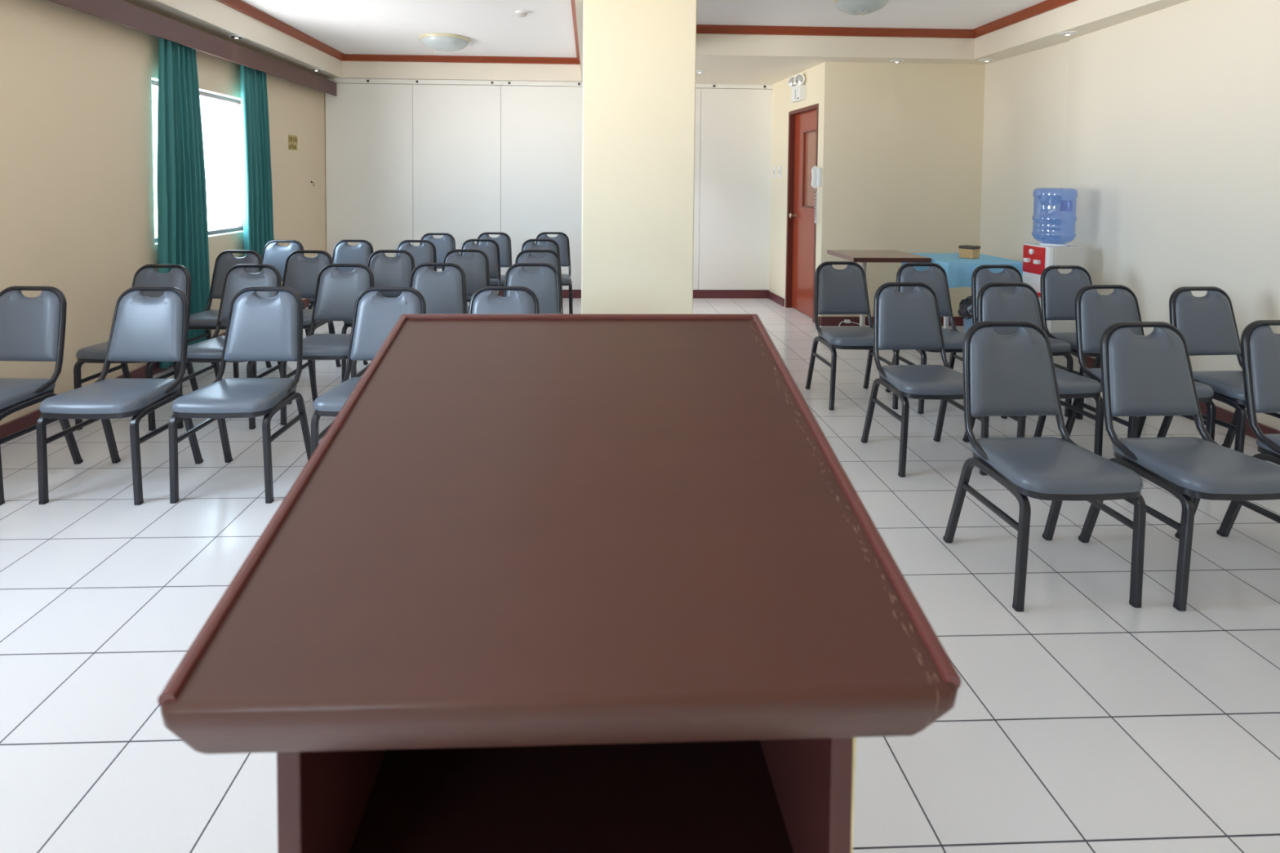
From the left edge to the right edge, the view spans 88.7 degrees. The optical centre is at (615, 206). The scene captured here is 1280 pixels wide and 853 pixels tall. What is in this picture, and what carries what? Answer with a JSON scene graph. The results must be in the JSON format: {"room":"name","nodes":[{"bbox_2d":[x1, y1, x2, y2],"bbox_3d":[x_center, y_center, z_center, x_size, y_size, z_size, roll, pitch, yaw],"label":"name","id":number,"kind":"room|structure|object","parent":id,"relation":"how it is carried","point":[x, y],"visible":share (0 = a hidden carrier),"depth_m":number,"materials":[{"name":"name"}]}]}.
{"room":"conference room","nodes":[
{"label":"conference room","id":0,"kind":"room"},
{"bbox_2d":[0,0,326,425],"bbox_3d":[-3.136,-0.245,2.656,0.160,2.900,9.690,0,2,-2],"label":"wall","id":1,"kind":"structure","parent":0,"point":[77,208],"depth_m":3.87,"materials":[{"name":"beige paint"}]},
{"bbox_2d":[0,298,310,438],"bbox_3d":[-3.057,1.164,2.680,0.020,0.085,9.300,0,2,-2],"label":"baseboard","id":2,"kind":"structure","parent":1,"relation":"attached to","point":[31,419],"depth_m":3.45,"materials":[{"name":"brown wood"}]},
{"bbox_2d":[47,0,336,96],"bbox_3d":[-2.978,-1.115,2.620,0.142,0.145,9.255,0,2,-2],"label":"curtain valance","id":3,"kind":"object","parent":1,"relation":"attached to","point":[122,12],"visible":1,"depth_m":4.59,"materials":[{"name":"red paint"}]},
{"bbox_2d":[156,37,211,368],"bbox_3d":[-3.070,-0.072,4.652,0.096,2.320,0.541,0,2,-2],"label":"curtain","id":4,"kind":"object","parent":3,"relation":"hanging from","point":[181,189],"visible":0.77,"depth_m":4.62,"materials":[{"name":"teal fabric"}]},
{"bbox_2d":[240,64,274,257],"bbox_3d":[-3.114,-0.115,5.723,0.087,2.320,0.570,0,2,-2],"label":"curtain","id":5,"kind":"object","parent":3,"relation":"hanging from","point":[256,175],"visible":0.77,"depth_m":5.62,"materials":[{"name":"teal fabric"}]},
{"bbox_2d":[151,76,243,244],"bbox_3d":[-3.232,-0.333,5.072,0.158,1.136,1.311,0,2,-2],"label":"window","id":6,"kind":"structure","parent":1,"relation":"in","point":[238,215],"depth_m":5.68,"materials":[{"name":"white metal"}]},
{"bbox_2d":[288,134,297,151],"bbox_3d":[-3.206,-0.636,6.498,0.002,0.150,0.200,0,2,-2],"label":"sticker","id":7,"kind":"object","parent":1,"relation":"attached to","point":[292,140],"visible":1,"depth_m":6.49,"materials":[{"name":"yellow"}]},
{"bbox_2d":[581,0,697,314],"bbox_3d":[0.110,-0.163,3.804,0.604,2.700,0.600,0,2,-2],"label":"wall pillar","id":8,"kind":"structure","parent":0,"point":[639,56],"depth_m":3.50,"materials":[{"name":"beige paint"}]},
{"bbox_2d":[0,297,1279,852],"bbox_3d":[0.354,1.288,2.834,7.450,0.120,9.930,0,2,-2],"label":"floor","id":9,"kind":"structure","parent":0,"point":[1083,719],"depth_m":1.92,"materials":[{"name":"white tile"}]},
{"bbox_2d":[0,285,83,505],"bbox_3d":[-2.699,0.790,2.824,0.414,0.834,0.460,0,2,0],"label":"banquet chair","id":10,"kind":"object","parent":9,"relation":"on","point":[33,329],"visible":0.96,"depth_m":2.96,"materials":[{"name":"grey leather"}]},
{"bbox_2d":[35,286,203,505],"bbox_3d":[-2.143,0.794,2.836,0.414,0.834,0.460,0,2,0],"label":"banquet chair","id":11,"kind":"object","parent":9,"relation":"on","point":[144,328],"visible":0.99,"depth_m":2.95,"materials":[{"name":"grey leather"}]},
{"bbox_2d":[73,263,198,431],"bbox_3d":[-2.642,0.759,3.621,0.414,0.834,0.460,0,2,0],"label":"banquet chair","id":12,"kind":"object","parent":9,"relation":"on","point":[179,277],"visible":0.4,"depth_m":3.77,"materials":[{"name":"grey leather"}]},
{"bbox_2d":[173,249,271,378],"bbox_3d":[-2.643,0.729,4.396,0.414,0.834,0.460,0,2,0],"label":"banquet chair","id":13,"kind":"object","parent":9,"relation":"on","point":[206,320],"visible":0.36,"depth_m":4.53,"materials":[{"name":"grey leather"}]},
{"bbox_2d":[174,264,292,429],"bbox_3d":[-2.130,0.762,3.652,0.414,0.834,0.460,0,2,0],"label":"banquet chair","id":14,"kind":"object","parent":9,"relation":"on","point":[237,278],"visible":0.48,"depth_m":3.79,"materials":[{"name":"grey leather"}]},
{"bbox_2d":[168,286,311,503],"bbox_3d":[-1.623,0.798,2.857,0.414,0.834,0.460,0,2,-1],"label":"banquet chair","id":15,"kind":"object","parent":9,"relation":"on","point":[259,328],"visible":0.99,"depth_m":2.98,"materials":[{"name":"grey leather"}]},
{"bbox_2d":[262,240,307,336],"bbox_3d":[-2.729,0.697,5.183,0.414,0.834,0.460,0,2,0],"label":"banquet chair","id":16,"kind":"object","parent":9,"relation":"on","point":[275,255],"visible":0.21,"depth_m":5.34,"materials":[{"name":"grey leather"}]},
{"bbox_2d":[253,249,341,378],"bbox_3d":[-2.164,0.731,4.430,0.414,0.834,0.460,0,2,0],"label":"banquet chair","id":17,"kind":"object","parent":9,"relation":"on","point":[301,273],"visible":0.34,"depth_m":4.57,"materials":[{"name":"grey leather"}]},
{"bbox_2d":[280,263,373,425],"bbox_3d":[-1.610,0.764,3.717,0.414,0.834,0.460,0,2,-1],"label":"banquet chair","id":18,"kind":"object","parent":9,"relation":"on","point":[337,291],"visible":0.53,"depth_m":3.85,"materials":[{"name":"grey leather"}]},
{"bbox_2d":[307,239,373,334],"bbox_3d":[-2.186,0.698,5.264,0.414,0.834,0.460,0,2,-1],"label":"banquet chair","id":19,"kind":"object","parent":9,"relation":"on","point":[343,252],"visible":0.31,"depth_m":5.42,"materials":[{"name":"grey leather"}]},
{"bbox_2d":[311,286,426,455],"bbox_3d":[-1.056,0.801,2.884,0.414,0.834,0.460,0,2,-1],"label":"banquet chair","id":20,"kind":"object","parent":9,"relation":"on","point":[375,314],"visible":0.47,"depth_m":3.02,"materials":[{"name":"grey leather"}]},
{"bbox_2d":[324,78,413,257],"bbox_3d":[-2.758,-0.199,7.337,0.960,2.448,0.056,0,2,-2],"label":"partition panel","id":21,"kind":"object","parent":9,"relation":"on","point":[369,122],"visible":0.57,"depth_m":7.31,"materials":[{"name":"white laminate"}]},
{"bbox_2d":[341,249,414,381],"bbox_3d":[-1.605,0.733,4.497,0.414,0.834,0.460,0,2,-1],"label":"banquet chair","id":22,"kind":"object","parent":9,"relation":"on","point":[387,271],"visible":0.3,"depth_m":4.64,"materials":[{"name":"grey leather"}]},
{"bbox_2d":[386,240,436,297],"bbox_3d":[-1.667,0.702,5.285,0.414,0.834,0.460,0,2,-1],"label":"banquet chair","id":23,"kind":"object","parent":9,"relation":"on","point":[426,252],"visible":0.23,"depth_m":5.45,"materials":[{"name":"grey leather"}]},
{"bbox_2d":[419,232,455,268],"bbox_3d":[-1.687,0.673,6.019,0.414,0.834,0.460,0,2,-1],"label":"banquet chair","id":24,"kind":"object","parent":9,"relation":"on","point":[446,243],"visible":0.16,"depth_m":6.18,"materials":[{"name":"grey leather"}]},
{"bbox_2d":[408,262,466,314],"bbox_3d":[-1.077,0.766,3.784,0.414,0.834,0.460,0,2,-1],"label":"banquet chair","id":25,"kind":"object","parent":9,"relation":"on","point":[444,292],"visible":0.32,"depth_m":3.93,"materials":[{"name":"grey leather"}]},
{"bbox_2d":[412,79,501,294],"bbox_3d":[-1.788,-0.193,7.375,0.980,2.448,0.056,0,2,-2],"label":"partition panel","id":26,"kind":"object","parent":9,"relation":"on","point":[457,123],"visible":0.66,"depth_m":7.35,"materials":[{"name":"white laminate"}]},
{"bbox_2d":[441,248,489,314],"bbox_3d":[-1.088,0.734,4.583,0.414,0.834,0.460,0,2,-2],"label":"banquet chair","id":27,"kind":"object","parent":9,"relation":"on","point":[475,267],"visible":0.31,"depth_m":4.74,"materials":[{"name":"grey leather"}]},
{"bbox_2d":[460,239,502,302],"bbox_3d":[-1.158,0.701,5.420,0.414,0.834,0.460,0,2,-1],"label":"banquet chair","id":28,"kind":"object","parent":9,"relation":"on","point":[491,248],"visible":0.34,"depth_m":5.58,"materials":[{"name":"grey leather"}]},
{"bbox_2d":[466,231,511,306],"bbox_3d":[-1.181,0.672,6.154,0.414,0.834,0.460,0,2,-1],"label":"banquet chair","id":29,"kind":"object","parent":9,"relation":"on","point":[504,241],"visible":0.25,"depth_m":6.31,"materials":[{"name":"grey leather"}]},
{"bbox_2d":[468,285,539,314],"bbox_3d":[-0.528,0.804,2.935,0.414,0.834,0.460,0,2,-2],"label":"banquet chair","id":30,"kind":"object","parent":9,"relation":"on","point":[484,300],"visible":0.2,"depth_m":3.10,"materials":[{"name":"grey leather"}]},
{"bbox_2d":[502,262,560,314],"bbox_3d":[-0.510,0.769,3.821,0.414,0.834,0.460,0,2,-2],"label":"banquet chair","id":31,"kind":"object","parent":9,"relation":"on","point":[544,282],"visible":0.21,"depth_m":3.98,"materials":[{"name":"grey leather"}]},
{"bbox_2d":[490,80,582,297],"bbox_3d":[-0.861,-0.187,7.412,1.093,2.448,0.056,0,2,-2],"label":"partition panel","id":32,"kind":"object","parent":9,"relation":"on","point":[541,122],"visible":0.74,"depth_m":7.39,"materials":[{"name":"white laminate"}]},
{"bbox_2d":[515,249,562,314],"bbox_3d":[-0.567,0.738,4.604,0.414,0.834,0.460,0,2,-2],"label":"banquet chair","id":33,"kind":"object","parent":9,"relation":"on","point":[551,257],"visible":0.27,"depth_m":4.77,"materials":[{"name":"grey leather"}]},
{"bbox_2d":[520,239,563,314],"bbox_3d":[-0.648,0.703,5.466,0.414,0.834,0.460,0,2,-2],"label":"banquet chair","id":34,"kind":"object","parent":9,"relation":"on","point":[530,244],"visible":0.27,"depth_m":5.63,"materials":[{"name":"grey leather"}]},
{"bbox_2d":[535,231,573,314],"bbox_3d":[-0.618,0.673,6.242,0.414,0.834,0.460,0,2,-2],"label":"banquet chair","id":35,"kind":"object","parent":9,"relation":"on","point":[562,239],"visible":0.45,"depth_m":6.39,"materials":[{"name":"grey leather"}]},
{"bbox_2d":[157,314,961,852],"bbox_3d":[-0.053,0.752,0.858,0.633,1.101,0.668,0,2,-2],"label":"lectern","id":36,"kind":"object","parent":9,"relation":"on","point":[537,583],"visible":1,"depth_m":0.66,"materials":[{"name":"red wood"}]},
{"bbox_2d":[349,739,793,852],"bbox_3d":[-0.052,0.683,0.845,0.467,0.020,0.497,0,2,-2],"label":"shelf","id":37,"kind":"object","parent":36,"relation":"attached to","point":[696,797],"depth_m":0.75,"materials":[{"name":"red"}]},
{"bbox_2d":[693,83,701,297],"bbox_3d":[0.322,-0.179,7.461,1.275,2.448,0.052,0,2,-2],"label":"partition panel","id":38,"kind":"object","parent":9,"relation":"on","point":[698,86],"visible":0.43,"depth_m":7.47,"materials":[{"name":"white paint"}]},
{"bbox_2d":[698,83,773,298],"bbox_3d":[1.381,-0.172,7.502,0.845,2.448,0.056,0,2,-2],"label":"partition panel","id":39,"kind":"object","parent":9,"relation":"on","point":[736,119],"visible":0.91,"depth_m":7.49,"materials":[{"name":"white laminate"}]},
{"bbox_2d":[804,261,899,410],"bbox_3d":[1.456,0.777,4.029,0.414,0.834,0.460,0,2,-4],"label":"banquet chair","id":40,"kind":"object","parent":9,"relation":"on","point":[837,291],"visible":0.8,"depth_m":4.16,"materials":[{"name":"grey leather"}]},
{"bbox_2d":[838,319,869,326],"bbox_3d":[2.263,1.083,6.069,0.569,0.063,0.134,0,2,-15],"label":"extension cord","id":41,"kind":"object","parent":9,"relation":"on","point":[846,321],"visible":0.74,"depth_m":6.07,"materials":[{"name":"white plastic"}]},
{"bbox_2d":[826,249,931,326],"bbox_3d":[2.158,0.764,5.447,0.619,0.752,0.594,0,2,-2],"label":"side table","id":42,"kind":"object","parent":9,"relation":"on","point":[863,256],"visible":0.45,"depth_m":5.31,"materials":[{"name":"brown laminate"}]},
{"bbox_2d":[860,282,989,477],"bbox_3d":[1.493,0.812,3.161,0.414,0.834,0.460,0,2,-4],"label":"banquet chair","id":43,"kind":"object","parent":9,"relation":"on","point":[911,320],"visible":0.84,"depth_m":3.29,"materials":[{"name":"grey leather"}]},
{"bbox_2d":[885,262,965,413],"bbox_3d":[1.961,0.783,3.984,0.414,0.834,0.460,0,2,-4],"label":"banquet chair","id":44,"kind":"object","parent":9,"relation":"on","point":[935,276],"visible":0.53,"depth_m":4.13,"materials":[{"name":"grey leather"}]},
{"bbox_2d":[943,288,949,357],"bbox_3d":[2.821,0.785,5.316,0.620,0.732,0.670,0,2,-2],"label":"folding table","id":45,"kind":"object","parent":9,"relation":"on","point":[945,318],"visible":0.03,"depth_m":5.03,"materials":[{"name":"white metal"}]},
{"bbox_2d":[901,253,1022,288],"bbox_3d":[2.823,0.508,5.305,0.721,0.192,0.770,0,2,-2],"label":"tablecloth","id":46,"kind":"object","parent":45,"relation":"on","point":[959,271],"visible":0.5,"depth_m":4.96,"materials":[{"name":"blue fabric"}]},
{"bbox_2d":[958,244,980,258],"bbox_3d":[2.850,0.363,5.275,0.116,0.098,0.116,-1,3,-34],"label":"wooden box","id":47,"kind":"object","parent":46,"relation":"on","point":[968,251],"visible":1,"depth_m":5.24,"materials":[{"name":"wood"}]},
{"bbox_2d":[957,296,977,333],"bbox_3d":[2.667,0.911,4.767,0.326,0.520,0.316,0,2,-2],"label":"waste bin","id":48,"kind":"object","parent":9,"relation":"on","point":[965,310],"visible":0.2,"depth_m":4.74,"materials":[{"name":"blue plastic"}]},
{"bbox_2d":[971,264,1073,418],"bbox_3d":[2.404,0.789,3.918,0.414,0.834,0.460,0,2,-5],"label":"banquet chair","id":49,"kind":"object","parent":9,"relation":"on","point":[981,275],"visible":0.38,"depth_m":4.07,"materials":[{"name":"grey leather"}]},
{"bbox_2d":[962,282,1103,456],"bbox_3d":[2.035,0.815,3.187,0.414,0.834,0.460,0,2,-5],"label":"banquet chair","id":50,"kind":"object","parent":9,"relation":"on","point":[1022,304],"visible":0.48,"depth_m":3.33,"materials":[{"name":"grey leather"}]},
{"bbox_2d":[942,320,1146,612],"bbox_3d":[1.452,0.848,2.229,0.414,0.834,0.460,0,2,-4],"label":"banquet chair","id":51,"kind":"object","parent":9,"relation":"on","point":[1014,374],"visible":1,"depth_m":2.28,"materials":[{"name":"grey leather"}]},
{"bbox_2d":[1022,241,1084,372],"bbox_3d":[3.096,0.717,4.693,0.310,0.921,0.270,0,2,-2],"label":"water dispenser","id":52,"kind":"object","parent":9,"relation":"on","point":[1037,257],"visible":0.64,"depth_m":4.57,"materials":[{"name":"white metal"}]},
{"bbox_2d":[1023,257,1031,262],"bbox_3d":[2.972,0.385,4.730,0.032,0.030,0.040,0,2,-2],"label":"tap","id":53,"kind":"object","parent":52,"relation":"on","point":[1025,260],"depth_m":4.71,"materials":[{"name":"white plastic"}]},
{"bbox_2d":[1033,259,1040,264],"bbox_3d":[2.976,0.389,4.625,0.032,0.030,0.040,0,2,-2],"label":"tap","id":54,"kind":"object","parent":52,"relation":"on","point":[1035,261],"depth_m":4.61,"materials":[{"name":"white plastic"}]},
{"bbox_2d":[1031,187,1077,243],"bbox_3d":[3.127,0.062,4.668,0.267,0.393,0.267,0,2,-2],"label":"water bottle","id":55,"kind":"object","parent":52,"relation":"on","point":[1037,188],"visible":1,"depth_m":4.64,"materials":[{"name":"blue plastic"}]},
{"bbox_2d":[1040,265,1100,419],"bbox_3d":[2.832,0.793,3.914,0.414,0.834,0.460,0,2,-5],"label":"banquet chair","id":56,"kind":"object","parent":9,"relation":"on","point":[1059,291],"visible":0.39,"depth_m":4.05,"materials":[{"name":"grey leather"}]},
{"bbox_2d":[1061,284,1216,440],"bbox_3d":[2.503,0.821,3.136,0.414,0.834,0.460,0,2,-4],"label":"banquet chair","id":57,"kind":"object","parent":9,"relation":"on","point":[1095,312],"visible":0.46,"depth_m":3.28,"materials":[{"name":"grey leather"}]},
{"bbox_2d":[1078,321,1279,611],"bbox_3d":[1.967,0.852,2.240,0.414,0.834,0.460,0,2,-4],"label":"banquet chair","id":58,"kind":"object","parent":9,"relation":"on","point":[1151,375],"visible":0.99,"depth_m":2.33,"materials":[{"name":"grey leather"}]},
{"bbox_2d":[1156,286,1279,453],"bbox_3d":[2.950,0.826,3.099,0.414,0.834,0.460,0,2,-5],"label":"banquet chair","id":59,"kind":"object","parent":9,"relation":"on","point":[1207,324],"visible":0.66,"depth_m":3.23,"materials":[{"name":"grey leather"}]},
{"bbox_2d":[1216,320,1279,537],"bbox_3d":[2.538,0.854,2.292,0.414,0.834,0.460,0,2,-4],"label":"banquet chair","id":60,"kind":"object","parent":9,"relation":"on","point":[1260,345],"visible":0.91,"depth_m":2.43,"materials":[{"name":"grey leather"}]},
{"bbox_2d":[123,0,1189,84],"bbox_3d":[0.426,-1.420,2.750,7.150,0.400,9.690,0,2,-2],"label":"ceiling","id":61,"kind":"structure","parent":0,"point":[493,28],"depth_m":5.67,"materials":[{"name":"white paint"}]},
{"bbox_2d":[227,34,245,39],"bbox_3d":[-2.989,-1.334,5.157,0.124,0.018,0.124,0,2,-2],"label":"recessed light","id":62,"kind":"object","parent":61,"relation":"in","point":[237,37],"visible":1,"depth_m":5.14,"materials":[{"name":"white plastic"}]},
{"bbox_2d":[309,68,323,71],"bbox_3d":[-3.059,-1.394,6.684,0.124,0.018,0.124,0,2,-2],"label":"recessed light","id":63,"kind":"object","parent":61,"relation":"in","point":[313,69],"visible":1,"depth_m":6.66,"materials":[{"name":"white plastic"}]},
{"bbox_2d":[217,0,580,64],"bbox_3d":[-1.530,-1.462,2.976,2.640,0.066,8.580,0,2,-2],"label":"crown molding","id":64,"kind":"structure","parent":61,"relation":"attached to","point":[240,6],"depth_m":7.18,"materials":[{"name":"red wood"}]},
{"bbox_2d":[418,32,470,51],"bbox_3d":[-1.653,-1.565,6.333,0.484,0.126,0.484,0,2,-2],"label":"ceiling lamp","id":65,"kind":"object","parent":61,"relation":"attached to","point":[437,41],"visible":1,"depth_m":6.19,"materials":[{"name":"beige glass"}]},
{"bbox_2d":[515,9,528,17],"bbox_3d":[-0.761,-1.559,5.296,0.100,0.041,0.100,0,2,-2],"label":"smoke detector","id":66,"kind":"object","parent":61,"relation":"attached to","point":[521,13],"visible":1,"depth_m":5.26,"materials":[{"name":"white plastic"}]},
{"bbox_2d":[695,70,706,73],"bbox_3d":[0.847,-1.359,6.610,0.124,0.018,0.124,0,2,-2],"label":"recessed light","id":67,"kind":"object","parent":61,"relation":"in","point":[696,71],"visible":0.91,"depth_m":6.57,"materials":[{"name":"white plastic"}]},
{"bbox_2d":[833,0,888,14],"bbox_3d":[1.810,-1.477,4.821,0.391,0.126,0.391,0,2,-2],"label":"ceiling lamp","id":68,"kind":"object","parent":61,"relation":"attached to","point":[849,6],"visible":1,"depth_m":4.74,"materials":[{"name":"beige glass"}]},
{"bbox_2d":[889,59,904,62],"bbox_3d":[2.554,-1.319,5.948,0.124,0.018,0.124,0,2,-2],"label":"recessed light","id":69,"kind":"object","parent":61,"relation":"in","point":[893,60],"visible":1,"depth_m":5.92,"materials":[{"name":"white plastic"}]},
{"bbox_2d":[978,58,995,62],"bbox_3d":[3.328,-1.309,5.869,0.124,0.018,0.124,0,2,-2],"label":"recessed light","id":70,"kind":"object","parent":61,"relation":"in","point":[983,60],"visible":1,"depth_m":5.85,"materials":[{"name":"white plastic"}]},
{"bbox_2d":[1057,31,1078,35],"bbox_3d":[3.320,-1.268,4.808,0.124,0.018,0.124,0,2,-2],"label":"recessed light","id":71,"kind":"object","parent":61,"relation":"in","point":[1068,33],"visible":1,"depth_m":4.79,"materials":[{"name":"white plastic"}]},
{"bbox_2d":[768,62,825,315],"bbox_3d":[1.918,-0.366,6.821,0.140,2.900,1.493,0,2,-6],"label":"wall","id":72,"kind":"structure","parent":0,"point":[815,76],"depth_m":7.09,"materials":[{"name":"beige paint"}]},
{"bbox_2d":[773,166,776,177],"bbox_3d":[1.785,-0.389,7.374,0.013,0.120,0.080,0,2,-6],"label":"light switch","id":73,"kind":"object","parent":72,"relation":"attached to","point":[775,167],"visible":1,"depth_m":7.35,"materials":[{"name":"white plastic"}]},
{"bbox_2d":[777,166,781,177],"bbox_3d":[1.802,-0.383,7.205,0.013,0.120,0.080,0,2,-6],"label":"light switch","id":74,"kind":"object","parent":72,"relation":"attached to","point":[779,167],"visible":1,"depth_m":7.20,"materials":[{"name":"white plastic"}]},
{"bbox_2d":[768,291,820,325],"bbox_3d":[1.833,1.041,6.824,0.015,0.085,1.423,0,2,-6],"label":"baseboard","id":75,"kind":"structure","parent":72,"relation":"attached to","point":[771,296],"depth_m":7.20,"materials":[{"name":"brown wood"}]},
{"bbox_2d":[787,73,806,102],"bbox_3d":[1.823,-1.196,6.598,0.113,0.265,0.277,0,2,-8],"label":"emergency light","id":76,"kind":"object","parent":72,"relation":"attached to","point":[797,90],"visible":1,"depth_m":6.52,"materials":[{"name":"white plastic"}]},
{"bbox_2d":[785,103,818,322],"bbox_3d":[1.921,0.050,6.605,0.133,2.085,0.770,0,2,-6],"label":"door","id":77,"kind":"structure","parent":72,"relation":"attached to","point":[802,144],"depth_m":6.72,"materials":[{"name":"brown wood"}]},
{"bbox_2d":[811,165,822,222],"bbox_3d":[1.874,-0.117,6.138,0.087,0.539,0.091,0,2,-2],"label":"wall phone","id":78,"kind":"object","parent":72,"relation":"attached to","point":[816,180],"visible":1,"depth_m":6.12,"materials":[{"name":"white plastic"}]},
{"bbox_2d":[819,62,985,325],"bbox_3d":[2.889,-0.333,6.181,1.940,2.900,0.140,0,2,-2],"label":"wall","id":79,"kind":"structure","parent":0,"point":[902,160],"depth_m":6.10,"materials":[{"name":"beige paint"}]},
{"bbox_2d":[821,316,963,325],"bbox_3d":[2.671,1.075,6.148,1.500,0.085,0.020,0,2,-2],"label":"baseboard","id":80,"kind":"structure","parent":79,"relation":"attached to","point":[825,321],"depth_m":6.12,"materials":[{"name":"red tile"}]},
{"bbox_2d":[979,0,1279,431],"bbox_3d":[3.735,-0.166,2.114,0.570,2.900,8.060,0,2,-2],"label":"wall","id":81,"kind":"structure","parent":0,"point":[1164,124],"depth_m":4.18,"materials":[{"name":"beige paint"}]},
{"bbox_2d":[696,0,1077,38],"bbox_3d":[1.939,-1.406,2.304,2.800,0.066,6.960,0,2,-2],"label":"crown molding","id":82,"kind":"structure","parent":81,"relation":"attached to","point":[1048,5],"depth_m":5.74,"materials":[{"name":"red wood"}]},
{"bbox_2d":[1084,355,1279,439],"bbox_3d":[3.468,1.238,2.160,0.147,0.085,8.061,0,2,-1],"label":"baseboard","id":83,"kind":"structure","parent":81,"relation":"attached to","point":[1223,415],"depth_m":3.65,"materials":[{"name":"brown wood"}]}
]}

